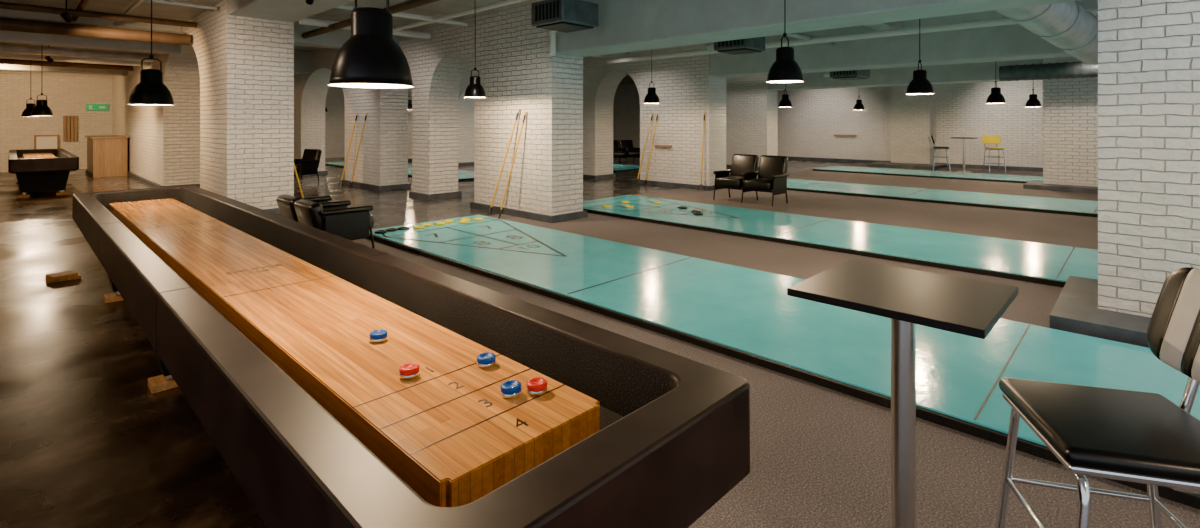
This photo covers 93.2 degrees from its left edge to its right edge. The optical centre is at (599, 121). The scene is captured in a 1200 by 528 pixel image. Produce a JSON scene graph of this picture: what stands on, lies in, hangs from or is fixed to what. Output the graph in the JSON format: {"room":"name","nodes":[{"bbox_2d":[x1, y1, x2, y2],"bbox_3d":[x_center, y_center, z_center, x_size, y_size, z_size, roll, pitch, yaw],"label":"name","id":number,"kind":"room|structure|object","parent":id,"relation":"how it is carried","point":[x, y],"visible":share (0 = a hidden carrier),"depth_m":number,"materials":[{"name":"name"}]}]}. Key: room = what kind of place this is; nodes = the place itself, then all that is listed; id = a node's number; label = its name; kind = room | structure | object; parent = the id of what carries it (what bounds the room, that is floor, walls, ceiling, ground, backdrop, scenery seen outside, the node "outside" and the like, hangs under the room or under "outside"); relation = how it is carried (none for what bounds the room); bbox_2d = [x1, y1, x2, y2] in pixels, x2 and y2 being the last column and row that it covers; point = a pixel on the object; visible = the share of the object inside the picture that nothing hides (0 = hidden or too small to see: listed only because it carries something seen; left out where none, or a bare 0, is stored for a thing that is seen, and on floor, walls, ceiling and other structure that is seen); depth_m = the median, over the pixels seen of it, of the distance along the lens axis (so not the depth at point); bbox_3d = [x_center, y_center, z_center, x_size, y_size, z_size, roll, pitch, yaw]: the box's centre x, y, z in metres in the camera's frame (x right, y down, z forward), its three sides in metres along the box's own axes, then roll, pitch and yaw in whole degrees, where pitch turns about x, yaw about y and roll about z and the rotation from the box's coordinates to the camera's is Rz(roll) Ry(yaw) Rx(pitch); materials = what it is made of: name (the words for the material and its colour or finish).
{"room":"sports facility","nodes":[
{"label":"sports facility","id":0,"kind":"room"},
{"bbox_2d":[0,70,344,171],"bbox_3d":[-11.325,-0.200,23.840,0.200,3.400,25.000,0,0,44],"label":"wall","id":1,"kind":"structure","parent":0,"point":[68,94],"depth_m":17.90,"materials":[{"name":"brick"}]},
{"bbox_2d":[34,135,58,148],"bbox_3d":[-17.157,0.750,17.586,0.065,0.700,0.560,0,0,44],"label":"frame","id":2,"kind":"object","parent":1,"relation":"attached to","point":[40,141],"visible":0.56,"depth_m":17.56,"materials":[{"name":"brown wood"}]},
{"bbox_2d":[63,116,65,140],"bbox_3d":[-16.874,0.200,17.876,0.070,0.800,0.070,0,0,44],"label":"slat","id":3,"kind":"object","parent":1,"relation":"attached to","point":[64,117],"visible":1,"depth_m":17.85,"materials":[{"name":"brown wood"}]},
{"bbox_2d":[67,116,69,140],"bbox_3d":[-16.815,0.200,17.937,0.070,0.800,0.070,0,0,44],"label":"slat","id":4,"kind":"object","parent":1,"relation":"attached to","point":[68,117],"visible":1,"depth_m":17.91,"materials":[{"name":"brown wood"}]},
{"bbox_2d":[71,116,73,140],"bbox_3d":[-16.756,0.200,17.998,0.070,0.800,0.070,0,0,44],"label":"slat","id":5,"kind":"object","parent":1,"relation":"attached to","point":[72,117],"visible":1,"depth_m":17.98,"materials":[{"name":"brown wood"}]},
{"bbox_2d":[74,116,76,140],"bbox_3d":[-16.697,0.200,18.059,0.070,0.800,0.070,0,0,44],"label":"slat","id":6,"kind":"object","parent":1,"relation":"attached to","point":[75,117],"visible":1,"depth_m":18.03,"materials":[{"name":"brown wood"}]},
{"bbox_2d":[86,104,107,109],"bbox_3d":[-16.342,-0.480,18.425,0.074,0.200,0.520,0,0,44],"label":"exit sign","id":7,"kind":"object","parent":1,"relation":"attached to","point":[88,106],"visible":1,"depth_m":18.40,"materials":[{"name":"green"}]},
{"bbox_2d":[112,0,293,213],"bbox_3d":[-10.599,-0.200,14.075,14.500,3.400,1.050,0,0,44],"label":"wall","id":8,"kind":"structure","parent":0,"point":[228,130],"depth_m":9.31,"materials":[{"name":"brick"}]},
{"bbox_2d":[0,58,132,70],"bbox_3d":[-14.335,-1.450,13.371,0.140,0.140,5.150,0,0,44],"label":"ceiling pipe","id":9,"kind":"object","parent":8,"relation":"attached to","point":[2,61],"visible":0.78,"depth_m":14.23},
{"bbox_2d":[0,44,155,61],"bbox_3d":[-11.887,-1.450,11.011,0.204,0.204,5.150,0,0,44],"label":"ceiling pipe","id":10,"kind":"object","parent":8,"relation":"attached to","point":[4,48],"visible":0.96,"depth_m":11.83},
{"bbox_2d":[0,16,183,33],"bbox_3d":[-9.656,-1.650,8.859,0.080,0.080,5.150,0,0,44],"label":"ceiling pipe","id":11,"kind":"object","parent":8,"relation":"attached to","point":[0,16],"visible":0.4,"depth_m":9.71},
{"bbox_2d":[0,17,189,44],"bbox_3d":[-9.296,-1.500,8.512,0.224,0.224,5.150,0,0,44],"label":"ceiling pipe","id":12,"kind":"object","parent":8,"relation":"attached to","point":[6,24],"visible":1,"depth_m":9.34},
{"bbox_2d":[0,0,634,84],"bbox_3d":[0.121,-1.975,12.803,31.600,0.150,24.600,0,0,44],"label":"ceiling","id":13,"kind":"structure","parent":0,"point":[440,8],"depth_m":9.49,"materials":[{"name":"paint"}]},
{"bbox_2d":[21,98,39,116],"bbox_3d":[-13.037,-1.010,12.988,0.319,1.780,0.319,0,0,44],"label":"pendant lamp","id":14,"kind":"object","parent":13,"relation":"hanging from","point":[29,106],"visible":0.73,"depth_m":12.91,"materials":[{"name":"black metal"}]},
{"bbox_2d":[30,93,52,115],"bbox_3d":[-10.736,-1.010,10.908,0.319,1.780,0.319,0,0,44],"label":"pendant lamp","id":15,"kind":"object","parent":13,"relation":"hanging from","point":[41,108],"visible":0.91,"depth_m":10.84,"materials":[{"name":"black metal"}]},
{"bbox_2d":[45,45,53,62],"bbox_3d":[-11.833,-1.587,12.182,0.090,0.626,0.148,0,0,13],"label":"track spotlight","id":16,"kind":"object","parent":13,"relation":"hanging from","point":[49,59],"visible":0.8,"depth_m":12.16,"materials":[{"name":"black metal"}]},
{"bbox_2d":[0,64,127,74],"bbox_3d":[-15.486,-1.625,14.446,0.350,0.550,5.300,0,0,44],"label":"beam","id":17,"kind":"structure","parent":13,"relation":"attached to","point":[2,66],"depth_m":15.26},
{"bbox_2d":[60,0,72,21],"bbox_3d":[-7.861,-1.685,8.358,0.090,0.429,0.149,0,0,-1],"label":"track spotlight","id":18,"kind":"object","parent":13,"relation":"hanging from","point":[65,15],"visible":1,"depth_m":8.34,"materials":[{"name":"black metal"}]},
{"bbox_2d":[0,42,149,66],"bbox_3d":[-12.750,-1.625,11.809,0.350,0.550,5.300,0,0,44],"label":"beam","id":19,"kind":"structure","parent":13,"relation":"attached to","point":[2,55],"depth_m":12.65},
{"bbox_2d":[72,0,88,20],"bbox_3d":[-7.218,-1.800,8.002,5.500,0.080,0.080,0,0,44],"label":"ceiling pipe","id":20,"kind":"object","parent":13,"relation":"attached to","point":[83,3],"visible":0.74,"depth_m":8.69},
{"bbox_2d":[0,9,180,53],"bbox_3d":[-10.159,-1.625,9.310,0.350,0.550,5.300,0,0,44],"label":"beam","id":21,"kind":"structure","parent":13,"relation":"attached to","point":[5,36],"depth_m":10.13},
{"bbox_2d":[0,2,196,27],"bbox_3d":[-8.864,-1.700,8.096,0.100,0.100,5.150,0,0,44],"label":"ceiling pipe","id":22,"kind":"object","parent":13,"relation":"attached to","point":[3,5],"visible":1,"depth_m":8.96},
{"bbox_2d":[113,0,143,25],"bbox_3d":[-6.116,-1.780,7.704,7.500,0.060,0.060,0,0,44],"label":"ceiling pipe","id":23,"kind":"object","parent":13,"relation":"attached to","point":[135,4],"visible":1,"depth_m":8.88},
{"bbox_2d":[128,0,173,104],"bbox_3d":[-4.444,-1.035,5.619,0.366,1.730,0.366,0,0,44],"label":"pendant lamp","id":24,"kind":"object","parent":13,"relation":"hanging from","point":[151,90],"visible":1,"depth_m":5.54,"materials":[{"name":"black metal"}]},
{"bbox_2d":[136,0,216,9],"bbox_3d":[-7.856,-1.800,7.124,0.060,0.060,5.150,0,0,44],"label":"ceiling pipe","id":25,"kind":"object","parent":13,"relation":"attached to","point":[153,1],"visible":1,"depth_m":8.64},
{"bbox_2d":[227,0,353,21],"bbox_3d":[-2.105,-1.775,5.885,9.200,0.250,0.950,0,0,44],"label":"beam","id":26,"kind":"structure","parent":13,"relation":"attached to","point":[279,10],"depth_m":8.32,"materials":[{"name":"paint"}]},
{"bbox_2d":[299,18,430,38],"bbox_3d":[-4.072,-1.650,10.039,0.120,0.120,2.300,0,0,44],"label":"ceiling pipe","id":27,"kind":"object","parent":26,"relation":"attached to","point":[306,21],"visible":0.66,"depth_m":9.73,"materials":[{"name":"metal"}]},
{"bbox_2d":[301,0,439,38],"bbox_3d":[-1.773,-1.580,6.877,10.100,0.110,0.110,0,0,44],"label":"ceiling pipe","id":28,"kind":"object","parent":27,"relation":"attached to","point":[410,4],"visible":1,"depth_m":8.88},
{"bbox_2d":[395,0,527,30],"bbox_3d":[-0.954,-1.700,7.727,10.100,0.070,0.070,0,0,44],"label":"ceiling pipe","id":29,"kind":"object","parent":27,"relation":"attached to","point":[507,2],"visible":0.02,"depth_m":8.83,"materials":[{"name":"metal"}]},
{"bbox_2d":[335,4,467,25],"bbox_3d":[-3.136,-1.720,9.137,0.080,0.080,2.300,0,0,44],"label":"ceiling pipe","id":30,"kind":"object","parent":26,"relation":"attached to","point":[345,6],"visible":0.56,"depth_m":9.25,"materials":[{"name":"metal"}]},
{"bbox_2d":[294,50,310,74],"bbox_3d":[-8.734,-1.600,14.569,0.400,0.600,2.350,0,0,44],"label":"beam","id":31,"kind":"structure","parent":13,"relation":"attached to","point":[302,59],"depth_m":15.11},
{"bbox_2d":[294,20,398,48],"bbox_3d":[-5.135,-1.675,11.098,0.400,0.450,2.350,0,0,44],"label":"beam","id":32,"kind":"structure","parent":13,"relation":"attached to","point":[335,39],"depth_m":10.74,"materials":[{"name":"paint"}]},
{"bbox_2d":[328,0,413,87],"bbox_3d":[-0.985,-1.028,2.450,0.345,1.745,0.345,0,0,44],"label":"pendant lamp","id":33,"kind":"object","parent":13,"relation":"hanging from","point":[370,58],"visible":1,"depth_m":2.36,"materials":[{"name":"black metal"}]},
{"bbox_2d":[408,96,411,109],"bbox_3d":[-5.756,-1.130,17.081,0.319,1.540,0.319,0,0,44],"label":"pendant lamp","id":34,"kind":"object","parent":13,"relation":"hanging from","point":[409,101],"visible":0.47,"depth_m":17.00,"materials":[{"name":"black metal"}]},
{"bbox_2d":[464,68,485,97],"bbox_3d":[-1.827,-1.130,8.291,0.319,1.540,0.319,0,0,44],"label":"pendant lamp","id":35,"kind":"object","parent":13,"relation":"hanging from","point":[474,89],"visible":1,"depth_m":8.21,"materials":[{"name":"black metal"}]},
{"bbox_2d":[531,0,597,32],"bbox_3d":[-0.545,-1.555,7.395,0.850,0.690,0.650,0,0,44],"label":"air conditioning unit","id":36,"kind":"object","parent":13,"relation":"hanging from","point":[566,16],"visible":1,"depth_m":7.11,"materials":[{"name":"metal"}]},
{"bbox_2d":[536,22,593,32],"bbox_3d":[-0.451,-1.220,7.312,0.500,0.020,0.540,0,0,44],"label":"air vent","id":37,"kind":"object","parent":36,"relation":"on","point":[566,27],"depth_m":7.26,"materials":[{"name":"grey"}]},
{"bbox_2d":[590,52,628,58],"bbox_3d":[-0.882,-1.725,12.555,0.300,0.350,4.350,0,0,44],"label":"beam","id":38,"kind":"structure","parent":13,"relation":"attached to","point":[625,54],"depth_m":13.67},
{"bbox_2d":[644,49,659,103],"bbox_3d":[1.003,-1.130,10.980,0.319,1.540,0.319,0,0,44],"label":"pendant lamp","id":39,"kind":"object","parent":13,"relation":"hanging from","point":[651,97],"visible":0.88,"depth_m":10.91,"materials":[{"name":"black metal"}]},
{"bbox_2d":[707,36,764,54],"bbox_3d":[2.146,-1.510,9.176,0.850,0.780,0.610,0,0,44],"label":"air conditioning unit","id":40,"kind":"object","parent":13,"relation":"hanging from","point":[749,45],"visible":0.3,"depth_m":8.93,"materials":[{"name":"metal"}]},
{"bbox_2d":[718,48,761,54],"bbox_3d":[2.239,-1.130,9.093,0.500,0.020,0.500,0,0,44],"label":"tray","id":41,"kind":"object","parent":40,"relation":"on","point":[734,51],"depth_m":9.01,"materials":[{"name":"grey"}]},
{"bbox_2d":[766,0,803,82],"bbox_3d":[1.655,-1.130,5.073,0.319,1.540,0.319,0,0,44],"label":"pendant lamp","id":42,"kind":"object","parent":13,"relation":"hanging from","point":[785,69],"visible":1,"depth_m":5.00,"materials":[{"name":"black metal"}]},
{"bbox_2d":[779,83,791,106],"bbox_3d":[4.489,-1.130,13.731,0.319,1.540,0.319,0,0,44],"label":"pendant lamp","id":43,"kind":"object","parent":13,"relation":"hanging from","point":[785,102],"visible":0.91,"depth_m":13.65,"materials":[{"name":"black metal"}]},
{"bbox_2d":[556,0,1080,56],"bbox_3d":[1.709,-1.460,6.569,6.140,0.880,0.670,0,0,44],"label":"beam","id":44,"kind":"structure","parent":13,"relation":"attached to","point":[623,25],"depth_m":6.46,"materials":[{"name":"paint"}]},
{"bbox_2d":[546,30,556,56],"bbox_3d":[-0.629,-1.150,7.981,0.126,0.386,0.895,0,0,-16],"label":"ceiling pipe","id":45,"kind":"object","parent":44,"relation":"attached to","point":[552,52],"visible":0.69,"depth_m":8.13,"materials":[{"name":"metal"}]},
{"bbox_2d":[823,69,869,79],"bbox_3d":[5.408,-1.425,12.560,0.850,0.950,0.770,0,0,44],"label":"air conditioning unit","id":46,"kind":"object","parent":13,"relation":"hanging from","point":[851,74],"visible":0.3,"depth_m":12.28,"materials":[{"name":"metal"}]},
{"bbox_2d":[833,76,866,79],"bbox_3d":[5.502,-0.960,12.476,0.500,0.020,0.660,0,0,44],"label":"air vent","id":47,"kind":"object","parent":46,"relation":"on","point":[834,77],"depth_m":12.36,"materials":[{"name":"grey"}]},
{"bbox_2d":[853,95,864,109],"bbox_3d":[7.754,-1.130,16.973,0.319,1.540,0.319,0,0,44],"label":"pendant lamp","id":48,"kind":"object","parent":13,"relation":"hanging from","point":[858,106],"visible":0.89,"depth_m":16.89,"materials":[{"name":"black metal"}]},
{"bbox_2d":[863,21,902,30],"bbox_3d":[3.581,-1.725,8.251,0.300,0.350,4.350,0,0,44],"label":"beam","id":49,"kind":"structure","parent":13,"relation":"attached to","point":[898,24],"depth_m":9.33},
{"bbox_2d":[710,0,1097,77],"bbox_3d":[5.045,-1.450,10.347,6.700,0.900,0.700,0,0,44],"label":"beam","id":50,"kind":"structure","parent":13,"relation":"attached to","point":[1013,41],"depth_m":9.66,"materials":[{"name":"paint"}]},
{"bbox_2d":[767,59,1042,90],"bbox_3d":[7.886,-1.450,15.525,6.800,0.900,0.700,0,0,44],"label":"beam","id":51,"kind":"structure","parent":13,"relation":"attached to","point":[981,71],"depth_m":14.85,"materials":[{"name":"paint"}]},
{"bbox_2d":[906,19,933,94],"bbox_3d":[4.111,-1.130,7.288,0.319,1.540,0.319,0,0,44],"label":"pendant lamp","id":52,"kind":"object","parent":13,"relation":"hanging from","point":[920,84],"visible":1,"depth_m":7.22,"materials":[{"name":"black metal"}]},
{"bbox_2d":[986,61,1005,103],"bbox_3d":[7.651,-1.130,10.960,0.319,1.540,0.319,0,0,44],"label":"pendant lamp","id":53,"kind":"object","parent":13,"relation":"hanging from","point":[995,97],"visible":0.83,"depth_m":10.89,"materials":[{"name":"black metal"}]},
{"bbox_2d":[1025,89,1040,106],"bbox_3d":[10.389,-1.130,13.598,0.319,1.540,0.319,0,0,44],"label":"pendant lamp","id":54,"kind":"object","parent":13,"relation":"hanging from","point":[1033,101],"visible":0.88,"depth_m":13.52,"materials":[{"name":"black metal"}]},
{"bbox_2d":[0,157,854,527],"bbox_3d":[0.121,1.550,12.803,31.600,0.100,24.600,0,0,44],"label":"floor","id":55,"kind":"structure","parent":0,"point":[86,442],"depth_m":3.19,"materials":[{"name":"concrete"}]},
{"bbox_2d":[8,149,78,197],"bbox_3d":[-12.616,1.100,12.777,5.300,0.800,0.980,0,0,44],"label":"table","id":56,"kind":"object","parent":55,"relation":"on","point":[36,170],"visible":1,"depth_m":11.34,"materials":[{"name":"black wood"}]},
{"bbox_2d":[45,270,80,283],"bbox_3d":[-5.122,1.472,5.412,0.231,0.055,0.240,0,0,44],"label":"wood","id":57,"kind":"object","parent":55,"relation":"on","point":[64,275],"visible":1,"depth_m":5.37,"materials":[{"name":"brown wood"}]},
{"bbox_2d":[85,135,128,177],"bbox_3d":[-14.107,0.950,16.201,1.900,1.100,0.780,0,0,44],"label":"cabinet","id":58,"kind":"object","parent":55,"relation":"on","point":[106,154],"depth_m":15.61,"materials":[{"name":"brown wood"}]},
{"bbox_2d":[85,135,128,138],"bbox_3d":[-14.107,0.425,16.201,1.900,0.050,0.780,0,0,44],"label":"countertop","id":59,"kind":"structure","parent":58,"relation":"on","point":[100,136],"depth_m":15.64,"materials":[{"name":"brown wood"}]},
{"bbox_2d":[294,163,303,197],"bbox_3d":[-5.389,0.745,9.972,0.400,1.496,0.177,0,0,-14],"label":"shuffleboard cue","id":60,"kind":"object","parent":55,"relation":"on","point":[294,163],"visible":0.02,"depth_m":9.98,"materials":[{"name":"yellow wood"}]},
{"bbox_2d":[294,149,321,180],"bbox_3d":[-7.453,1.091,14.190,0.670,0.804,0.748,0,0,24],"label":"lounge chairs","id":61,"kind":"object","parent":55,"relation":"on","point":[309,163],"visible":0.74,"depth_m":14.18,"materials":[{"name":"black leather"}]},
{"bbox_2d":[338,113,357,185],"bbox_3d":[-5.835,0.645,13.179,0.426,1.696,0.178,0,0,2],"label":"shuffleboard cue","id":62,"kind":"object","parent":55,"relation":"on","point":[357,113],"visible":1,"depth_m":13.17,"materials":[{"name":"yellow wood"}]},
{"bbox_2d":[349,113,366,187],"bbox_3d":[-5.457,0.645,12.815,0.391,1.696,0.178,0,0,-3],"label":"shuffleboard cue","id":63,"kind":"object","parent":55,"relation":"on","point":[366,113],"visible":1,"depth_m":12.80,"materials":[{"name":"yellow wood"}]},
{"bbox_2d":[325,162,473,180],"bbox_3d":[-6.193,1.472,17.780,8.460,0.055,1.860,0,0,44],"label":"court","id":64,"kind":"object","parent":55,"relation":"on","point":[463,175],"visible":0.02,"depth_m":16.23,"materials":[{"name":"teal"}]},
{"bbox_2d":[72,185,749,527],"bbox_3d":[-2.383,1.099,3.555,6.835,0.801,0.992,0,0,44],"label":"table","id":65,"kind":"object","parent":55,"relation":"on","point":[263,321],"visible":1,"depth_m":1.67,"materials":[{"name":"black wood"}]},
{"bbox_2d":[370,329,386,342],"bbox_3d":[-0.801,0.773,2.050,0.060,0.029,0.060,0,0,44],"label":"puck","id":66,"kind":"object","parent":65,"relation":"on","point":[380,335],"visible":1,"depth_m":2.03,"materials":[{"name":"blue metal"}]},
{"bbox_2d":[399,363,418,378],"bbox_3d":[-0.593,0.773,1.762,0.060,0.029,0.060,0,0,44],"label":"puck","id":67,"kind":"object","parent":65,"relation":"on","point":[408,370],"visible":1,"depth_m":1.74,"materials":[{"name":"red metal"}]},
{"bbox_2d":[477,352,495,367],"bbox_3d":[-0.369,0.773,1.843,0.060,0.029,0.060,0,0,44],"label":"puck","id":68,"kind":"object","parent":65,"relation":"on","point":[487,359],"visible":1,"depth_m":1.82,"materials":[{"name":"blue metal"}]},
{"bbox_2d":[501,380,520,398],"bbox_3d":[-0.258,0.773,1.642,0.060,0.029,0.060,0,0,44],"label":"puck","id":69,"kind":"object","parent":65,"relation":"on","point":[510,389],"visible":1,"depth_m":1.62,"materials":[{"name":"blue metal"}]},
{"bbox_2d":[527,377,546,395],"bbox_3d":[-0.184,0.773,1.659,0.060,0.029,0.060,0,0,44],"label":"puck","id":70,"kind":"object","parent":65,"relation":"on","point":[537,386],"visible":1,"depth_m":1.64,"materials":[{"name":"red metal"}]},
{"bbox_2d":[613,140,639,162],"bbox_3d":[0.810,1.076,20.497,1.270,0.833,0.755,0,0,-26],"label":"lounge chairs","id":71,"kind":"object","parent":55,"relation":"on","point":[626,148],"visible":0.64,"depth_m":20.57,"materials":[{"name":"black leather"}]},
{"bbox_2d":[613,164,639,171],"bbox_3d":[-2.327,1.472,20.998,9.560,0.055,1.860,0,0,44],"label":"court","id":72,"kind":"object","parent":55,"relation":"on","point":[616,167],"visible":0.21,"depth_m":18.01,"materials":[{"name":"paint"}]},
{"bbox_2d":[636,114,652,184],"bbox_3d":[1.062,0.645,13.488,0.413,1.696,0.178,0,0,4],"label":"shuffleboard cue","id":73,"kind":"object","parent":55,"relation":"on","point":[652,114],"visible":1,"depth_m":13.47,"materials":[{"name":"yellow wood"}]},
{"bbox_2d":[644,113,657,185],"bbox_3d":[1.217,0.645,13.361,0.320,1.695,0.177,0,0,-4],"label":"shuffleboard cue","id":74,"kind":"object","parent":55,"relation":"on","point":[657,113],"visible":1,"depth_m":13.35,"materials":[{"name":"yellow wood"}]},
{"bbox_2d":[726,76,777,169],"bbox_3d":[4.683,-0.200,18.614,2.300,3.400,0.900,0,0,44],"label":"brick pillar","id":75,"kind":"structure","parent":55,"relation":"on","point":[751,109],"depth_m":18.08,"materials":[{"name":"brick"}]},
{"bbox_2d":[294,0,586,222],"bbox_3d":[-7.045,-0.200,15.024,18.300,3.400,0.750,0,0,44],"label":"wall","id":76,"kind":"structure","parent":0,"point":[508,53],"depth_m":9.80,"materials":[{"name":"brick"}]},
{"bbox_2d":[408,43,725,190],"bbox_3d":[-3.737,-0.200,18.815,17.800,3.400,0.800,0,0,44],"label":"wall","id":77,"kind":"structure","parent":0,"point":[686,90],"depth_m":13.35,"materials":[{"name":"brick"}]},
{"bbox_2d":[654,145,671,146],"bbox_3d":[1.474,0.560,13.234,0.450,0.040,0.100,0,0,44],"label":"wall ledge","id":78,"kind":"object","parent":77,"relation":"attached to","point":[654,145],"visible":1,"depth_m":13.18,"materials":[{"name":"brown wood"}]},
{"bbox_2d":[353,163,1199,527],"bbox_3d":[7.628,1.550,8.342,14.600,0.100,20.600,0,0,44],"label":"floor","id":79,"kind":"structure","parent":0,"point":[820,457],"depth_m":2.97,"materials":[{"name":"carpet"}]},
{"bbox_2d":[276,194,374,248],"bbox_3d":[-3.212,1.178,6.609,1.270,0.629,0.704,0,0,44],"label":"lounge chairs","id":80,"kind":"object","parent":79,"relation":"on","point":[351,223],"visible":0.84,"depth_m":6.25,"materials":[{"name":"black leather"}]},
{"bbox_2d":[487,109,519,215],"bbox_3d":[-1.522,0.644,9.007,0.516,1.697,0.178,0,0,8],"label":"shuffleboard cue","id":81,"kind":"object","parent":79,"relation":"on","point":[516,118],"visible":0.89,"depth_m":8.99,"materials":[{"name":"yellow wood"}]},
{"bbox_2d":[498,112,526,218],"bbox_3d":[-1.360,0.665,8.837,0.434,1.656,0.178,0,0,-5],"label":"shuffleboard cue","id":82,"kind":"object","parent":79,"relation":"on","point":[525,112],"visible":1,"depth_m":8.83,"materials":[{"name":"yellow wood"}]},
{"bbox_2d":[697,113,704,190],"bbox_3d":[2.252,0.645,12.391,0.176,1.693,0.203,0,0,44],"label":"shuffleboard cue","id":83,"kind":"object","parent":79,"relation":"on","point":[704,113],"visible":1,"depth_m":12.39,"materials":[{"name":"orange wood"}]},
{"bbox_2d":[713,154,788,206],"bbox_3d":[2.848,1.062,10.661,1.270,0.862,0.762,0,0,44],"label":"lounge chairs","id":84,"kind":"object","parent":79,"relation":"on","point":[772,174],"visible":1,"depth_m":10.58,"materials":[{"name":"black leather"}]},
{"bbox_2d":[369,215,1199,509],"bbox_3d":[2.150,1.472,3.671,13.060,0.056,1.890,0,0,44],"label":"court","id":85,"kind":"object","parent":79,"relation":"on","point":[749,315],"visible":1,"depth_m":3.91,"materials":[{"name":"rubber"}]},
{"bbox_2d":[375,230,386,233],"bbox_3d":[-2.860,1.432,7.398,0.150,0.022,0.150,0,0,44],"label":"disc","id":86,"kind":"object","parent":85,"relation":"on","point":[377,231],"visible":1,"depth_m":7.36,"materials":[{"name":"black"}]},
{"bbox_2d":[413,225,423,228],"bbox_3d":[-2.474,1.432,7.734,0.150,0.022,0.150,0,0,44],"label":"disc","id":87,"kind":"object","parent":85,"relation":"on","point":[416,226],"visible":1,"depth_m":7.71,"materials":[{"name":"yellow"}]},
{"bbox_2d":[583,195,1097,286],"bbox_3d":[4.581,1.472,6.119,12.960,0.056,1.930,0,0,44],"label":"court","id":88,"kind":"object","parent":79,"relation":"on","point":[1041,263],"visible":0.86,"depth_m":6.91,"materials":[{"name":"paint"}]},
{"bbox_2d":[787,259,1017,527],"bbox_3d":[0.916,1.000,1.714,0.500,1.000,0.500,0,0,44],"label":"bar table","id":89,"kind":"object","parent":79,"relation":"on","point":[909,297],"visible":1,"depth_m":1.68,"materials":[{"name":"black laminate"}]},
{"bbox_2d":[867,84,945,169],"bbox_3d":[10.263,-0.200,18.999,2.000,3.400,1.600,0,0,44],"label":"brick pillar","id":90,"kind":"structure","parent":79,"relation":"on","point":[911,115],"depth_m":19.21,"materials":[{"name":"brick"}]},
{"bbox_2d":[757,177,1097,216],"bbox_3d":[8.218,1.472,9.891,12.960,0.056,1.910,0,0,44],"label":"court","id":91,"kind":"object","parent":79,"relation":"on","point":[989,200],"visible":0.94,"depth_m":10.85,"materials":[{"name":"paint"}]},
{"bbox_2d":[813,166,1042,182],"bbox_3d":[10.260,1.472,15.250,8.460,0.055,1.860,0,0,44],"label":"court","id":92,"kind":"object","parent":79,"relation":"on","point":[847,169],"visible":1,"depth_m":15.80,"materials":[{"name":"rubber"}]},
{"bbox_2d":[928,135,950,171],"bbox_3d":[10.188,0.949,17.036,0.552,1.104,0.500,0,0,24],"label":"bar stool","id":93,"kind":"object","parent":79,"relation":"on","point":[931,140],"visible":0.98,"depth_m":16.92,"materials":[{"name":"black plastic"}]},
{"bbox_2d":[952,137,976,172],"bbox_3d":[10.935,0.985,17.031,0.600,1.030,0.600,0,0,44],"label":"bar table","id":94,"kind":"object","parent":79,"relation":"on","point":[963,138],"visible":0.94,"depth_m":17.00,"materials":[{"name":"metal"}]},
{"bbox_2d":[981,135,1005,172],"bbox_3d":[11.865,0.949,17.091,0.500,1.104,0.552,0,0,14],"label":"bar stool","id":95,"kind":"object","parent":79,"relation":"on","point":[986,139],"visible":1,"depth_m":17.22,"materials":[{"name":"yellow plastic"}]},
{"bbox_2d":[984,147,1003,148],"bbox_3d":[11.854,0.772,17.047,0.400,0.045,0.400,0,0,14],"label":"seat cushion","id":96,"kind":"object","parent":95,"relation":"on","point":[984,147],"depth_m":16.88,"materials":[{"name":"yellow plastic"}]},
{"bbox_2d":[1023,57,1097,193],"bbox_3d":[11.203,-0.200,12.050,3.400,3.400,1.300,0,0,44],"label":"brick pillar","id":97,"kind":"structure","parent":79,"relation":"on","point":[1070,105],"depth_m":12.57,"materials":[{"name":"brick"}]},
{"bbox_2d":[999,61,1097,80],"bbox_3d":[10.325,-1.100,11.716,3.400,0.364,0.364,0,0,44],"label":"ventilation duct","id":98,"kind":"object","parent":97,"relation":"attached to","point":[1074,69],"visible":0.51,"depth_m":12.19,"materials":[{"name":"metal"}]},
{"bbox_2d":[996,267,1199,527],"bbox_3d":[1.361,0.949,1.427,0.552,1.104,0.500,0,0,15],"label":"bar stool","id":99,"kind":"object","parent":79,"relation":"on","point":[1147,438],"visible":1,"depth_m":1.47,"materials":[{"name":"black leather"}]},
{"bbox_2d":[999,378,1199,482],"bbox_3d":[1.318,0.772,1.438,0.400,0.045,0.400,0,0,15],"label":"seat cushion","id":100,"kind":"object","parent":99,"relation":"on","point":[1117,434],"depth_m":1.39,"materials":[{"name":"black leather"}]},
{"bbox_2d":[1050,0,1199,347],"bbox_3d":[4.618,-0.200,3.708,2.500,3.400,1.450,0,0,44],"label":"brick pillar","id":101,"kind":"structure","parent":79,"relation":"on","point":[1149,50],"depth_m":4.02,"materials":[{"name":"brick"}]},
{"bbox_2d":[995,1,1097,64],"bbox_3d":[5.325,-1.220,6.639,3.935,0.858,0.524,0,0,-38],"label":"ventilation duct","id":102,"kind":"object","parent":101,"relation":"attached to","point":[1069,27],"visible":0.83,"depth_m":6.39,"materials":[{"name":"metal"}]},
{"bbox_2d":[606,8,1097,63],"bbox_3d":[4.144,-1.400,9.340,11.000,0.100,0.100,0,0,44],"label":"ceiling pipe","id":103,"kind":"object","parent":102,"relation":"attached to","point":[1001,21],"visible":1,"depth_m":9.16,"materials":[{"name":"metal"}]},
{"bbox_2d":[782,33,834,45],"bbox_3d":[2.825,-1.450,8.980,0.100,0.100,4.250,0,0,44],"label":"ceiling pipe","id":104,"kind":"object","parent":103,"relation":"attached to","point":[802,36],"visible":0.3,"depth_m":9.61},
{"bbox_2d":[613,80,1042,167],"bbox_3d":[8.728,-0.200,21.729,31.600,3.400,0.200,0,0,44],"label":"wall","id":105,"kind":"structure","parent":0,"point":[807,128],"depth_m":20.18,"materials":[{"name":"brick"}]},
{"bbox_2d":[619,149,1042,171],"bbox_3d":[8.645,1.440,21.643,31.600,0.120,0.040,0,0,44],"label":"baseboard","id":106,"kind":"structure","parent":105,"relation":"attached to","point":[1037,169],"depth_m":18.67,"materials":[{"name":"paint"}]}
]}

